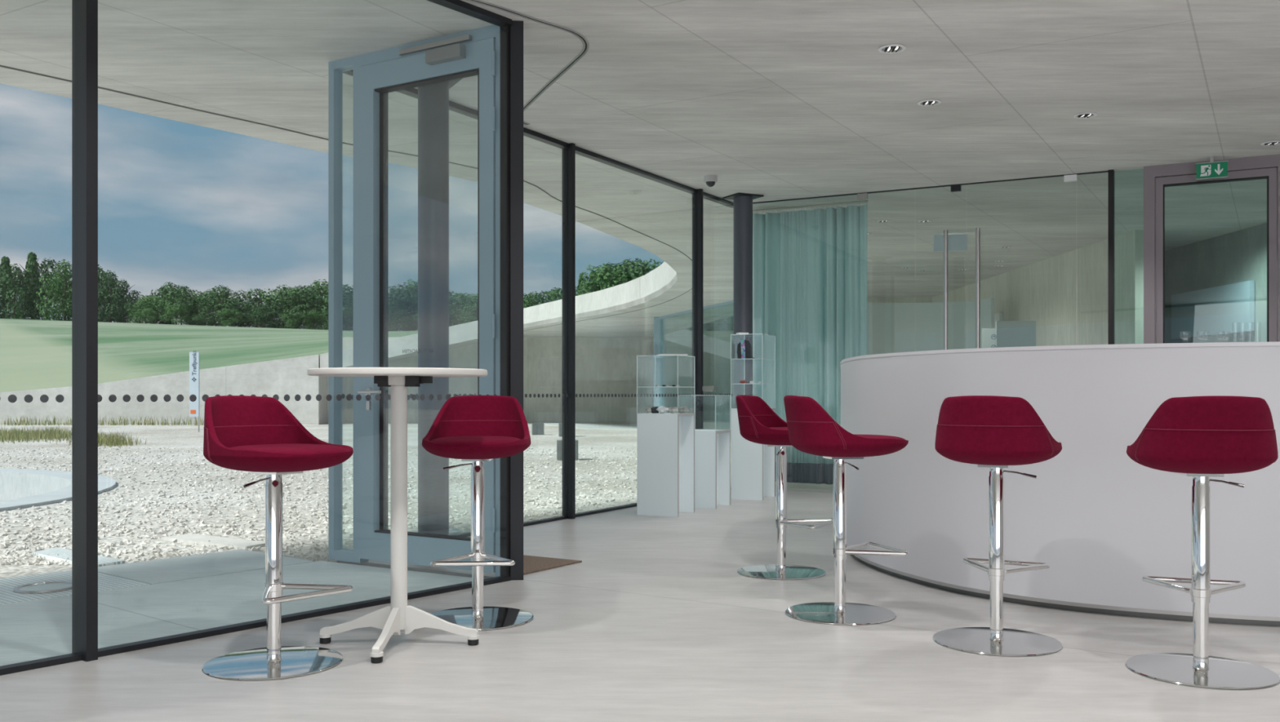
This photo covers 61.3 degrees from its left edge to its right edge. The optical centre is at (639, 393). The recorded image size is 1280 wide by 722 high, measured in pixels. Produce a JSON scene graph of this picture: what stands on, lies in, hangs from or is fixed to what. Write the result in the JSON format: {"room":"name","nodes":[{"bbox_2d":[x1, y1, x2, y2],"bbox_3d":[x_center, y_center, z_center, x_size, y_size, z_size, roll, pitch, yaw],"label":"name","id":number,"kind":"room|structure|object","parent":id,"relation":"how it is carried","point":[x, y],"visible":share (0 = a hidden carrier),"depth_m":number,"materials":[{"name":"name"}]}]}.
{"room":"lobby","nodes":[
{"label":"lobby","id":0,"kind":"room"},
{"bbox_2d":[0,354,327,424],"bbox_3d":[-21.578,-0.003,36.600,21.733,2.606,1.200,0,0,0],"label":"wall","id":1,"kind":"structure","parent":0,"point":[290,376],"depth_m":36.00,"materials":[{"name":"concrete"}]},
{"bbox_2d":[327,337,733,423],"bbox_3d":[1.625,-0.360,38.100,24.750,3.320,2.200,0,0,0],"label":"wall","id":2,"kind":"structure","parent":0,"point":[603,365],"depth_m":38.60,"materials":[{"name":"concrete"}]},
{"bbox_2d":[0,0,1279,337],"bbox_3d":[-0.250,-2.060,15.250,28.500,0.120,48.500,0,0,0],"label":"ceiling","id":3,"kind":"structure","parent":0,"point":[775,100],"depth_m":7.32,"materials":[{"name":"concrete"}]},
{"bbox_2d":[0,65,692,330],"bbox_3d":[-1.567,-1.999,20.877,5.309,0.016,29.383,0,0,0],"label":"groove","id":4,"kind":"object","parent":3,"relation":"attached to","point":[2,66],"visible":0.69,"depth_m":8.09,"materials":[{"name":"grey"}]},
{"bbox_2d":[348,339,477,367],"bbox_3d":[-7.633,-1.531,37.600,6.067,1.539,3.800,0,0,0],"label":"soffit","id":5,"kind":"structure","parent":3,"relation":"attached to","point":[460,344],"depth_m":37.77,"materials":[{"name":"concrete"}]},
{"bbox_2d":[320,261,677,368],"bbox_3d":[-5.921,-1.656,16.156,13.362,1.889,40.321,0,0,6],"label":"fascia","id":6,"kind":"object","parent":3,"relation":"attached to","point":[657,278],"visible":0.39,"depth_m":28.71,"materials":[{"name":"concrete"}]},
{"bbox_2d":[465,0,589,125],"bbox_3d":[-0.648,-1.999,6.690,0.715,0.011,2.680,0,0,0],"label":"ceiling track","id":7,"kind":"object","parent":3,"relation":"attached to","point":[478,2],"visible":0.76,"depth_m":6.00,"materials":[{"name":"grey"}]},
{"bbox_2d":[703,174,717,186],"bbox_3d":[0.650,-1.950,9.939,0.124,0.099,0.124,0,0,0],"label":"dome camera","id":8,"kind":"object","parent":3,"relation":"attached to","point":[710,180],"visible":1,"depth_m":9.90,"materials":[{"name":"grey"}]},
{"bbox_2d":[752,200,868,484],"bbox_3d":[1.757,-0.519,11.354,1.305,2.919,0.134,0,0,28],"label":"curtain","id":9,"kind":"object","parent":3,"relation":"hanging from","point":[810,266],"visible":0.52,"depth_m":11.35,"materials":[{"name":"teal fabric"}]},
{"bbox_2d":[878,44,906,53],"bbox_3d":[1.460,-1.994,6.255,0.158,0.009,0.158,0,0,0],"label":"recessed light","id":10,"kind":"object","parent":3,"relation":"in","point":[891,48],"visible":1,"depth_m":6.25,"materials":[{"name":"white"}]},
{"bbox_2d":[917,99,941,106],"bbox_3d":[1.986,-1.994,7.414,0.158,0.009,0.158,0,0,0],"label":"recessed light","id":11,"kind":"object","parent":3,"relation":"in","point":[926,102],"visible":1,"depth_m":7.41,"materials":[{"name":"white"}]},
{"bbox_2d":[933,234,967,251],"bbox_3d":[3.850,-1.870,13.400,0.400,0.200,0.030,0,0,11],"label":"hanging sign","id":12,"kind":"object","parent":3,"relation":"hanging from","point":[955,242],"visible":1,"depth_m":13.38,"materials":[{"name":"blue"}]},
{"bbox_2d":[1073,112,1097,118],"bbox_3d":[3.196,-1.994,7.751,0.158,0.009,0.158,0,0,0],"label":"recessed light","id":13,"kind":"object","parent":3,"relation":"in","point":[1082,115],"visible":1,"depth_m":7.74,"materials":[{"name":"white"}]},
{"bbox_2d":[1195,156,1227,180],"bbox_3d":[4.832,-1.909,9.124,0.240,0.183,0.041,0,0,28],"label":"exit sign","id":14,"kind":"object","parent":3,"relation":"attached to","point":[1212,170],"visible":1,"depth_m":9.12,"materials":[{"name":"teal"}]},
{"bbox_2d":[0,482,1279,721],"bbox_3d":[-0.737,1.060,11.000,19.473,0.120,38.000,0,0,0],"label":"floor","id":15,"kind":"structure","parent":0,"point":[657,620],"depth_m":4.07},
{"bbox_2d":[0,0,511,675],"bbox_3d":[-3.706,-0.500,2.112,0.120,3.000,9.500,0,0,39],"label":"window","id":16,"kind":"structure","parent":15,"relation":"on","point":[86,397],"depth_m":4.06,"materials":[{"name":"grey"}]},
{"bbox_2d":[201,395,353,679],"bbox_3d":[-1.336,0.504,3.996,0.551,0.993,0.496,0,0,32],"label":"bar stool","id":17,"kind":"object","parent":15,"relation":"on","point":[255,434],"visible":1,"depth_m":3.98,"materials":[{"name":"fabric"}]},
{"bbox_2d":[306,367,487,662],"bbox_3d":[-0.965,0.452,4.325,0.704,1.097,0.704,0,0,0],"label":"table","id":18,"kind":"object","parent":15,"relation":"on","point":[398,616],"visible":1,"depth_m":4.30,"materials":[{"name":"metal"}]},
{"bbox_2d":[333,24,510,576],"bbox_3d":[-1.269,-0.500,6.155,1.345,3.000,0.158,0,0,31],"label":"door","id":19,"kind":"structure","parent":15,"relation":"on","point":[484,52],"depth_m":6.12,"materials":[{"name":"blue"}]},
{"bbox_2d":[417,78,462,534],"bbox_3d":[-1.310,-0.501,6.850,0.300,3.002,0.300,0,0,-28],"label":"round column","id":20,"kind":"structure","parent":15,"relation":"on","point":[433,99],"depth_m":6.76,"materials":[{"name":"grey"}]},
{"bbox_2d":[422,395,533,630],"bbox_3d":[-0.720,0.504,4.773,0.496,0.993,0.551,0,0,-3],"label":"bar stool","id":21,"kind":"object","parent":15,"relation":"on","point":[477,429],"visible":0.99,"depth_m":4.78,"materials":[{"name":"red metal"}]},
{"bbox_2d":[510,20,523,579],"bbox_3d":[-0.668,-0.500,5.860,0.070,3.000,0.130,0,0,-7],"label":"post","id":22,"kind":"object","parent":15,"relation":"on","point":[517,27],"visible":1,"depth_m":5.79,"materials":[{"name":"grey"}]},
{"bbox_2d":[341,70,733,536],"bbox_3d":[-0.393,-0.500,8.961,0.126,3.000,5.652,0,0,30],"label":"window","id":23,"kind":"structure","parent":15,"relation":"on","point":[569,150],"depth_m":8.66,"materials":[{"name":"grey"}]},
{"bbox_2d":[328,61,342,559],"bbox_3d":[-1.843,-0.500,6.536,0.045,3.000,0.070,0,0,31],"label":"door frame","id":24,"kind":"structure","parent":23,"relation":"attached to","point":[335,77],"depth_m":6.51,"materials":[{"name":"blue"}]},
{"bbox_2d":[523,555,582,574],"bbox_3d":[-0.997,0.995,6.495,1.183,0.009,0.574,0,0,33],"label":"door mat","id":25,"kind":"object","parent":15,"relation":"on","point":[531,563],"visible":0.21,"depth_m":6.31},
{"bbox_2d":[636,355,694,516],"bbox_3d":[0.218,0.343,9.011,0.364,1.314,0.394,0,0,23],"label":"display case","id":26,"kind":"object","parent":15,"relation":"on","point":[665,442],"visible":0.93,"depth_m":8.86,"materials":[{"name":"white"}]},
{"bbox_2d":[678,395,730,508],"bbox_3d":[0.579,0.506,9.611,0.344,0.988,0.404,0,0,23],"label":"display case","id":27,"kind":"object","parent":15,"relation":"on","point":[712,446],"visible":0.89,"depth_m":9.42,"materials":[{"name":"white"}]},
{"bbox_2d":[722,192,764,408],"bbox_3d":[1.045,-0.501,10.950,0.300,3.002,0.300,0,0,-28],"label":"round column","id":28,"kind":"structure","parent":15,"relation":"on","point":[743,202],"depth_m":10.87,"materials":[{"name":"grey"}]},
{"bbox_2d":[730,333,775,500],"bbox_3d":[1.089,0.219,10.384,0.314,1.562,0.424,0,0,23],"label":"display case","id":29,"kind":"object","parent":15,"relation":"on","point":[753,464],"visible":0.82,"depth_m":10.23,"materials":[{"name":"white"}]},
{"bbox_2d":[737,338,761,358],"bbox_3d":[1.047,-0.424,10.339,0.235,0.187,0.076,0,0,0],"label":"bag","id":30,"kind":"object","parent":29,"relation":"on","point":[744,347],"visible":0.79,"depth_m":10.30,"materials":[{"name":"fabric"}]},
{"bbox_2d":[735,395,833,579],"bbox_3d":[0.815,0.504,6.033,0.551,0.993,0.496,0,0,27],"label":"bar stool","id":31,"kind":"object","parent":15,"relation":"on","point":[758,423],"visible":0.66,"depth_m":6.02,"materials":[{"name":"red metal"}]},
{"bbox_2d":[783,395,910,624],"bbox_3d":[0.935,0.504,4.913,0.551,0.993,0.496,0,0,-9],"label":"bar stool","id":32,"kind":"object","parent":15,"relation":"on","point":[811,429],"visible":1,"depth_m":4.82,"materials":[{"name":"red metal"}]},
{"bbox_2d":[752,170,1107,490],"bbox_3d":[2.604,-0.510,10.524,3.641,2.980,0.111,0,0,28],"label":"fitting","id":33,"kind":"object","parent":15,"relation":"on","point":[1069,177],"depth_m":10.17,"materials":[{"name":"silver metal"}]},
{"bbox_2d":[866,297,994,355],"bbox_3d":[4.498,-0.260,17.839,2.559,2.520,0.645,0,0,16],"label":"wall","id":34,"kind":"structure","parent":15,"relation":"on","point":[891,327],"depth_m":18.02,"materials":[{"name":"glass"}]},
{"bbox_2d":[981,328,995,347],"bbox_3d":[4.554,0.076,14.025,0.225,1.847,0.050,0,0,0],"label":"panel","id":35,"kind":"object","parent":15,"relation":"on","point":[987,341],"visible":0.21,"depth_m":14.00,"materials":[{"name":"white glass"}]},
{"bbox_2d":[933,395,1062,656],"bbox_3d":[1.452,0.504,4.378,0.496,0.993,0.551,0,0,32],"label":"bar stool","id":36,"kind":"object","parent":15,"relation":"on","point":[997,433],"visible":1,"depth_m":4.23,"materials":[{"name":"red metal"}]},
{"bbox_2d":[840,341,1279,626],"bbox_3d":[2.823,0.389,6.038,5.120,1.222,2.755,0,0,42],"label":"bar counter","id":37,"kind":"object","parent":15,"relation":"on","point":[1103,520],"depth_m":4.95,"materials":[{"name":"white"}]},
{"bbox_2d":[995,320,1035,347],"bbox_3d":[4.530,0.063,13.025,0.474,1.875,0.050,0,0,0],"label":"panel","id":38,"kind":"object","parent":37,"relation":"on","point":[1008,333],"visible":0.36,"depth_m":13.00,"materials":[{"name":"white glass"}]},
{"bbox_2d":[840,341,1279,364],"bbox_3d":[2.823,-0.213,6.038,5.120,0.017,2.755,0,0,42],"label":"countertop","id":39,"kind":"structure","parent":37,"relation":"on","point":[1275,343],"depth_m":4.94,"materials":[{"name":"white"}]},
{"bbox_2d":[1107,169,1114,344],"bbox_3d":[4.231,-0.500,9.695,0.045,3.000,0.100,0,0,28],"label":"post","id":40,"kind":"object","parent":15,"relation":"on","point":[1110,172],"visible":0.64,"depth_m":9.65,"materials":[{"name":"black"}]},
{"bbox_2d":[1125,395,1279,688],"bbox_3d":[2.023,0.504,3.920,0.497,0.991,0.554,0,0,0],"label":"bar stool","id":41,"kind":"object","parent":15,"relation":"on","point":[1201,437],"visible":1,"depth_m":3.76,"materials":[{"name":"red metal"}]},
{"bbox_2d":[1143,154,1279,343],"bbox_3d":[5.063,-0.500,9.233,1.370,3.000,0.090,0,0,28],"label":"door frame","id":42,"kind":"structure","parent":15,"relation":"on","point":[1259,167],"depth_m":9.39,"materials":[{"name":"grey"}]},
{"bbox_2d":[653,300,733,406],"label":"window","id":43,"kind":"structure","parent":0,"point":[658,321],"depth_m":28.10,"materials":[{"name":"glass"}]},
{"bbox_2d":[866,230,1155,346],"bbox_3d":[4.325,-0.495,17.950,4.050,3.030,9.500,0,0,0],"label":"wall","id":44,"kind":"structure","parent":0,"point":[1044,292],"depth_m":15.00,"materials":[{"name":"concrete"}]},
{"bbox_2d":[1164,220,1277,342],"bbox_3d":[6.975,-0.495,12.650,1.350,3.030,7.300,0,0,0],"label":"wall","id":45,"kind":"structure","parent":0,"point":[1240,255],"depth_m":13.59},
{"bbox_2d":[1171,280,1254,338],"bbox_3d":[7.310,-1.050,13.850,0.060,0.600,1.900,0,0,0],"label":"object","id":46,"kind":"structure","parent":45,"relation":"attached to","point":[1216,308],"depth_m":13.69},
{"label":"outside","id":47,"kind":"structure","parent":0,"visible":0},
{"bbox_2d":[0,318,417,391],"bbox_3d":[-76.000,-5.113,106.000,308.000,11.774,138.000,0,0,0],"label":"grass field","id":48,"kind":"structure","parent":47,"point":[35,353],"depth_m":55.15,"materials":[{"name":"plant"}]},
{"bbox_2d":[0,255,20,318],"bbox_3d":[-82.231,-13.156,140.065,4.605,9.395,4.400,0,0,9],"label":"tree","id":49,"kind":"object","parent":48,"relation":"on","point":[5,263],"visible":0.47,"depth_m":139.48,"materials":[{"name":"green plant"}]},
{"bbox_2d":[0,263,42,319],"bbox_3d":[-77.149,-12.342,134.072,5.457,7.666,5.857,0,0,-29],"label":"tree","id":50,"kind":"object","parent":48,"relation":"on","point":[21,288],"visible":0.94,"depth_m":133.78,"materials":[{"name":"green plant"}]},
{"bbox_2d":[10,252,50,319],"bbox_3d":[-77.150,-13.151,136.926,4.722,9.633,4.511,0,0,-5],"label":"tree","id":51,"kind":"object","parent":48,"relation":"on","point":[31,265],"visible":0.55,"depth_m":136.52,"materials":[{"name":"green plant"}]},
{"bbox_2d":[17,257,71,320],"bbox_3d":[-76.958,-12.979,140.132,7.377,9.401,6.950,0,0,-31],"label":"tree","id":52,"kind":"object","parent":48,"relation":"on","point":[43,265],"visible":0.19,"depth_m":139.67,"materials":[{"name":"green plant"}]},
{"bbox_2d":[32,258,71,320],"bbox_3d":[-71.459,-12.428,134.119,6.685,8.338,5.786,0,0,-18],"label":"tree","id":53,"kind":"object","parent":48,"relation":"on","point":[66,303],"visible":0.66,"depth_m":133.16,"materials":[{"name":"green plant"}]},
{"bbox_2d":[97,263,124,322],"bbox_3d":[-69.930,-12.460,139.956,6.190,8.696,6.644,0,0,-15],"label":"tree","id":54,"kind":"object","parent":48,"relation":"on","point":[100,269],"visible":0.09,"depth_m":139.86,"materials":[{"name":"green plant"}]},
{"bbox_2d":[97,269,133,322],"bbox_3d":[-65.752,-11.712,134.153,5.750,7.172,4.977,0,0,9],"label":"tree","id":55,"kind":"object","parent":48,"relation":"on","point":[111,292],"visible":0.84,"depth_m":133.65,"materials":[{"name":"green plant"}]},
{"bbox_2d":[105,278,144,322],"bbox_3d":[-65.405,-11.335,137.072,4.479,6.454,5.174,0,0,7],"label":"tree","id":56,"kind":"object","parent":48,"relation":"on","point":[125,283],"visible":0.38,"depth_m":136.92,"materials":[{"name":"green plant"}]},
{"bbox_2d":[122,300,156,323],"bbox_3d":[-61.224,-9.814,132.269,3.851,3.226,3.588,0,0,-42],"label":"tree","id":57,"kind":"object","parent":48,"relation":"on","point":[137,305],"visible":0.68,"depth_m":131.87,"materials":[{"name":"green plant"}]},
{"bbox_2d":[133,307,158,323],"bbox_3d":[-59.423,-9.278,130.034,2.986,2.090,2.813,0,0,40],"label":"tree","id":58,"kind":"object","parent":48,"relation":"on","point":[144,311],"visible":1,"depth_m":129.92,"materials":[{"name":"green plant"}]},
{"bbox_2d":[134,294,171,324],"bbox_3d":[-61.189,-10.279,136.057,4.924,4.391,5.227,0,0,28],"label":"tree","id":59,"kind":"object","parent":48,"relation":"on","point":[148,300],"visible":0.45,"depth_m":135.26,"materials":[{"name":"green plant"}]},
{"bbox_2d":[142,281,195,324],"bbox_3d":[-61.398,-11.205,139.635,7.874,6.595,7.336,0,0,33],"label":"tree","id":60,"kind":"object","parent":48,"relation":"on","point":[164,287],"visible":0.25,"depth_m":138.65,"materials":[{"name":"green plant"}]},
{"bbox_2d":[159,304,192,324],"bbox_3d":[-55.845,-9.410,129.933,3.803,2.662,3.582,0,0,-15],"label":"tree","id":61,"kind":"object","parent":48,"relation":"on","point":[175,310],"visible":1,"depth_m":129.63,"materials":[{"name":"green plant"}]},
{"bbox_2d":[151,284,208,325],"bbox_3d":[-56.243,-10.615,132.135,6.617,5.396,6.233,0,0,-26],"label":"tree","id":62,"kind":"object","parent":48,"relation":"on","point":[180,300],"visible":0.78,"depth_m":131.64,"materials":[{"name":"green plant"}]},
{"bbox_2d":[174,289,216,325],"bbox_3d":[-56.175,-10.470,135.832,5.861,5.215,6.214,0,0,10],"label":"tree","id":63,"kind":"object","parent":48,"relation":"on","point":[193,292],"visible":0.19,"depth_m":135.72,"materials":[{"name":"green plant"}]},
{"bbox_2d":[191,311,214,325],"bbox_3d":[-52.577,-8.946,129.845,2.697,1.886,2.543,0,0,13],"label":"tree","id":64,"kind":"object","parent":48,"relation":"on","point":[199,318],"visible":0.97,"depth_m":129.66,"materials":[{"name":"green plant"}]},
{"bbox_2d":[194,284,252,326],"bbox_3d":[-50.978,-10.482,132.197,6.880,5.492,5.955,0,0,20],"label":"tree","id":65,"kind":"object","parent":48,"relation":"on","point":[222,303],"visible":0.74,"depth_m":131.51,"materials":[{"name":"green plant"}]},
{"bbox_2d":[215,307,244,326],"bbox_3d":[-49.482,-9.085,129.963,3.487,2.441,3.285,0,0,44],"label":"tree","id":66,"kind":"object","parent":48,"relation":"on","point":[228,312],"visible":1,"depth_m":129.51,"materials":[{"name":"green plant"}]},
{"bbox_2d":[220,289,263,327],"bbox_3d":[-50.106,-10.373,136.301,6.073,5.404,6.439,0,0,-13],"label":"tree","id":67,"kind":"object","parent":48,"relation":"on","point":[241,300],"visible":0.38,"depth_m":135.36,"materials":[{"name":"green plant"}]},
{"bbox_2d":[233,288,273,327],"bbox_3d":[-49.873,-10.597,140.411,7.219,6.059,6.809,0,0,12],"label":"tree","id":68,"kind":"object","parent":48,"relation":"on","point":[255,299],"visible":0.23,"depth_m":139.06,"materials":[{"name":"green plant"}]},
{"bbox_2d":[242,305,279,328],"bbox_3d":[-45.513,-9.196,130.120,4.418,3.003,4.162,0,0,-10],"label":"tree","id":69,"kind":"object","parent":48,"relation":"on","point":[269,314],"visible":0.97,"depth_m":129.82,"materials":[{"name":"green plant"}]},
{"bbox_2d":[247,294,288,328],"bbox_3d":[-45.550,-9.820,131.958,5.009,4.457,5.310,0,0,28],"label":"tree","id":70,"kind":"object","parent":48,"relation":"on","point":[275,304],"visible":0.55,"depth_m":131.59,"materials":[{"name":"green plant"}]},
{"bbox_2d":[257,284,306,328],"bbox_3d":[-44.347,-10.598,136.068,7.015,6.307,7.529,0,0,-27],"label":"tree","id":71,"kind":"object","parent":48,"relation":"on","point":[280,293],"visible":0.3,"depth_m":135.16,"materials":[{"name":"green plant"}]},
{"bbox_2d":[278,311,302,328],"bbox_3d":[-41.967,-8.759,130.047,3.043,2.280,3.266,0,0,-31],"label":"tree","id":72,"kind":"object","parent":48,"relation":"on","point":[284,317],"visible":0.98,"depth_m":129.70,"materials":[{"name":"green plant"}]},
{"bbox_2d":[280,284,328,328],"bbox_3d":[-40.682,-10.340,132.071,6.683,5.959,7.095,0,0,25],"label":"tree","id":73,"kind":"object","parent":48,"relation":"on","point":[306,292],"visible":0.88,"depth_m":130.81,"materials":[{"name":"green plant"}]},
{"bbox_2d":[288,279,328,329],"bbox_3d":[-40.558,-10.802,135.971,7.708,7.109,8.906,0,0,28],"label":"tree","id":74,"kind":"object","parent":48,"relation":"on","point":[316,283],"visible":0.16,"depth_m":134.96,"materials":[{"name":"green plant"}]},
{"bbox_2d":[297,308,327,329],"bbox_3d":[-39.336,-8.877,130.286,3.971,2.772,3.700,0,0,-38],"label":"tree","id":75,"kind":"object","parent":48,"relation":"on","point":[312,318],"visible":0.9,"depth_m":129.95,"materials":[{"name":"green plant"}]},
{"bbox_2d":[315,284,353,330],"bbox_3d":[-36.047,-10.240,132.115,7.656,6.111,6.626,0,0,-25],"label":"tree","id":76,"kind":"object","parent":48,"relation":"on","point":[345,304],"visible":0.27,"depth_m":131.16,"materials":[{"name":"green plant"}]},
{"bbox_2d":[316,306,353,330],"bbox_3d":[-36.500,-9.038,130.197,4.494,3.367,4.824,0,0,13],"label":"tree","id":77,"kind":"object","parent":48,"relation":"on","point":[326,310],"visible":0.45,"depth_m":129.79,"materials":[{"name":"green plant"}]},
{"bbox_2d":[388,285,417,330],"bbox_3d":[-29.692,-10.027,131.881,7.256,6.094,6.835,0,0,-32],"label":"tree","id":78,"kind":"object","parent":48,"relation":"on","point":[403,296],"visible":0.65,"depth_m":130.97,"materials":[{"name":"green plant"}]},
{"bbox_2d":[388,308,417,331],"bbox_3d":[-28.574,-8.658,130.139,4.688,3.119,4.058,0,0,32],"label":"tree","id":79,"kind":"object","parent":48,"relation":"on","point":[404,321],"visible":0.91,"depth_m":129.70,"materials":[{"name":"green plant"}]},
{"bbox_2d":[388,283,417,330],"bbox_3d":[-28.162,-10.373,136.355,7.898,7.027,8.374,0,0,-7],"label":"tree","id":80,"kind":"object","parent":48,"relation":"on","point":[412,307],"visible":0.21,"depth_m":134.88,"materials":[{"name":"green plant"}]},
{"bbox_2d":[393,279,457,329],"bbox_3d":[-27.396,-10.861,140.009,9.259,8.256,9.829,0,0,-7],"label":"tree","id":81,"kind":"object","parent":48,"relation":"on","point":[409,282],"visible":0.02,"depth_m":138.21,"materials":[{"name":"green plant"}]},
{"bbox_2d":[414,291,469,326],"bbox_3d":[-23.750,-9.809,131.655,7.215,6.055,6.805,0,0,-4],"label":"tree","id":82,"kind":"object","parent":48,"relation":"on","point":[451,297],"visible":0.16,"depth_m":131.24,"materials":[{"name":"green plant"}]},
{"bbox_2d":[448,291,477,323],"bbox_3d":[-22.738,-9.786,136.250,7.557,6.163,7.119,0,0,11],"label":"tree","id":83,"kind":"object","parent":48,"relation":"on","point":[463,295],"visible":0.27,"depth_m":135.59,"materials":[{"name":"green plant"}]},
{"bbox_2d":[450,311,477,325],"bbox_3d":[-20.836,-8.360,130.110,4.226,3.049,4.486,0,0,-18],"label":"tree","id":84,"kind":"object","parent":48,"relation":"on","point":[468,318],"visible":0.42,"depth_m":129.44,"materials":[{"name":"green plant"}]},
{"bbox_2d":[467,297,477,321],"bbox_3d":[-18.217,-9.435,132.024,6.340,5.653,6.730,0,0,-21],"label":"tree","id":85,"kind":"object","parent":48,"relation":"on","point":[474,309],"visible":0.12,"depth_m":132.03,"materials":[{"name":"green plant"}]},
{"bbox_2d":[523,291,543,308],"bbox_3d":[-9.614,-7.039,96.037,4.656,4.040,4.030,0,0,-40],"label":"tree","id":86,"kind":"object","parent":48,"relation":"on","point":[530,300],"visible":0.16,"depth_m":95.57,"materials":[{"name":"green plant"}]},
{"bbox_2d":[537,287,562,304],"bbox_3d":[-7.148,-7.156,96.130,4.486,4.497,5.183,0,0,-23],"label":"tree","id":87,"kind":"object","parent":48,"relation":"on","point":[548,298],"visible":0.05,"depth_m":95.82,"materials":[{"name":"green plant"}]},
{"bbox_2d":[577,262,628,293],"bbox_3d":[-1.917,-6.754,78.061,5.680,5.505,6.030,0,0,25],"label":"tree","id":88,"kind":"object","parent":48,"relation":"on","point":[591,281],"visible":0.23,"depth_m":77.22,"materials":[{"name":"green plant"}]},
{"bbox_2d":[591,258,641,288],"bbox_3d":[-0.510,-6.689,76.186,5.730,5.600,6.150,0,0,-43],"label":"tree","id":89,"kind":"object","parent":48,"relation":"on","point":[616,277],"visible":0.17,"depth_m":75.15,"materials":[{"name":"green plant"}]},
{"bbox_2d":[600,257,649,289],"bbox_3d":[-0.028,-6.695,76.141,5.878,5.684,5.835,0,0,12],"label":"tree","id":90,"kind":"object","parent":48,"relation":"on","point":[639,260],"visible":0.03,"depth_m":75.67,"materials":[{"name":"green plant"}]},
{"bbox_2d":[612,258,659,284],"bbox_3d":[0.833,-6.492,74.181,5.544,5.454,5.700,0,0,-18],"label":"tree","id":91,"kind":"object","parent":48,"relation":"on","point":[644,265],"visible":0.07,"depth_m":73.59,"materials":[{"name":"green plant"}]},
{"bbox_2d":[618,261,662,284],"bbox_3d":[0.988,-6.401,73.998,5.471,5.309,4.831,0,0,-30],"label":"tree","id":92,"kind":"object","parent":48,"relation":"on","point":[654,265],"visible":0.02,"depth_m":73.06,"materials":[{"name":"green plant"}]},
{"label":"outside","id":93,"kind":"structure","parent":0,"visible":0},
{"bbox_2d":[0,422,729,577],"bbox_3d":[-27.000,1.065,13.350,86.000,0.070,50.700,0,0,0],"label":"gravel ground","id":94,"kind":"structure","parent":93,"point":[185,437],"depth_m":12.22,"materials":[{"name":"gravel"}]},
{"bbox_2d":[31,546,71,564],"bbox_3d":[-3.596,1.034,6.743,0.789,0.052,0.268,0,0,38],"label":"slab","id":95,"kind":"object","parent":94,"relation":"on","point":[60,552],"depth_m":6.80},
{"bbox_2d":[0,467,115,511],"bbox_3d":[-9.810,1.250,10.350,8.620,0.500,8.620,0,0,0],"label":"basin","id":96,"kind":"object","parent":94,"relation":"in","point":[20,488],"visible":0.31,"depth_m":13.28,"materials":[{"name":"stone"}]},
{"bbox_2d":[0,424,146,448],"bbox_3d":[-13.796,0.900,24.857,3.614,0.260,12.166,0,0,-40],"label":"grass tufts","id":97,"kind":"object","parent":94,"relation":"on","point":[17,434],"visible":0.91,"depth_m":23.64,"materials":[{"name":"plant"}]},
{"bbox_2d":[0,569,150,604],"bbox_3d":[-7.073,1.063,0.819,0.790,0.114,13.250,0,0,39],"label":"floor grating","id":98,"kind":"structure","parent":94,"relation":"on","point":[105,581],"depth_m":5.70,"materials":[{"name":"metal"}]},
{"bbox_2d":[13,580,71,592],"bbox_3d":[-3.072,0.999,5.586,0.296,0.010,0.296,0,0,0],"label":"uplight","id":99,"kind":"object","parent":98,"relation":"on","point":[50,586],"visible":0.84,"depth_m":5.57,"materials":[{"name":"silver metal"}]},
{"bbox_2d":[0,414,204,426],"bbox_3d":[-16.317,0.850,35.156,9.438,0.360,1.405,0,0,0],"label":"weeds","id":100,"kind":"object","parent":94,"relation":"on","point":[9,422],"visible":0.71,"depth_m":35.43,"materials":[{"name":"green plant"}]},
{"bbox_2d":[97,555,125,566],"bbox_3d":[-3.258,1.034,6.514,0.429,0.052,0.208,0,0,38],"label":"slab","id":101,"kind":"object","parent":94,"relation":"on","point":[102,560],"depth_m":6.51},
{"bbox_2d":[189,350,199,431],"bbox_3d":[-11.966,-0.062,29.011,0.253,2.195,0.074,0,0,0],"label":"sign","id":102,"kind":"object","parent":94,"relation":"on","point":[193,356],"visible":1,"depth_m":28.98,"materials":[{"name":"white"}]},
{"bbox_2d":[97,548,313,584],"bbox_3d":[-2.583,1.063,6.357,0.790,0.114,0.990,0,0,39],"label":"paving slab","id":103,"kind":"object","parent":94,"relation":"on","point":[196,566],"visible":0.43,"depth_m":6.26,"materials":[{"name":"concrete"}]},
{"bbox_2d":[161,533,265,548],"bbox_3d":[-2.922,1.034,7.470,0.899,0.052,0.232,0,0,31],"label":"paving slab","id":104,"kind":"object","parent":94,"relation":"on","point":[201,539],"visible":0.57,"depth_m":7.43,"materials":[{"name":"concrete"}]},
{"bbox_2d":[0,560,471,665],"bbox_3d":[-5.830,1.064,0.621,1.408,0.112,14.512,0,0,39],"label":"paving","id":105,"kind":"object","parent":94,"relation":"on","point":[29,630],"visible":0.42,"depth_m":5.16,"materials":[{"name":"concrete"}]},
{"bbox_2d":[0,446,636,564],"bbox_3d":[-6.137,1.022,13.490,12.778,0.052,14.048,0,0,0],"label":"gravel stones","id":106,"kind":"object","parent":94,"relation":"on","point":[16,560],"visible":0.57,"depth_m":9.29,"materials":[{"name":"gravel"}]},
{"bbox_2d":[531,422,543,435],"bbox_3d":[-2.558,0.885,27.053,0.280,0.300,0.280,0,0,-11],"label":"stone block","id":107,"kind":"object","parent":94,"relation":"on","point":[537,428],"visible":1,"depth_m":26.92,"materials":[{"name":"stone"}]},
{"bbox_2d":[556,439,577,460],"bbox_3d":[-1.133,0.880,16.846,0.320,0.310,0.320,0,0,-7],"label":"stone block","id":108,"kind":"object","parent":94,"relation":"on","point":[559,442],"visible":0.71,"depth_m":16.68,"materials":[{"name":"stone"}]},
{"bbox_2d":[543,422,636,429],"bbox_3d":[-1.104,1.036,34.348,2.852,0.048,7.970,0,0,-19],"label":"paving slab","id":109,"kind":"object","parent":94,"relation":"on","point":[586,426],"visible":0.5,"depth_m":33.07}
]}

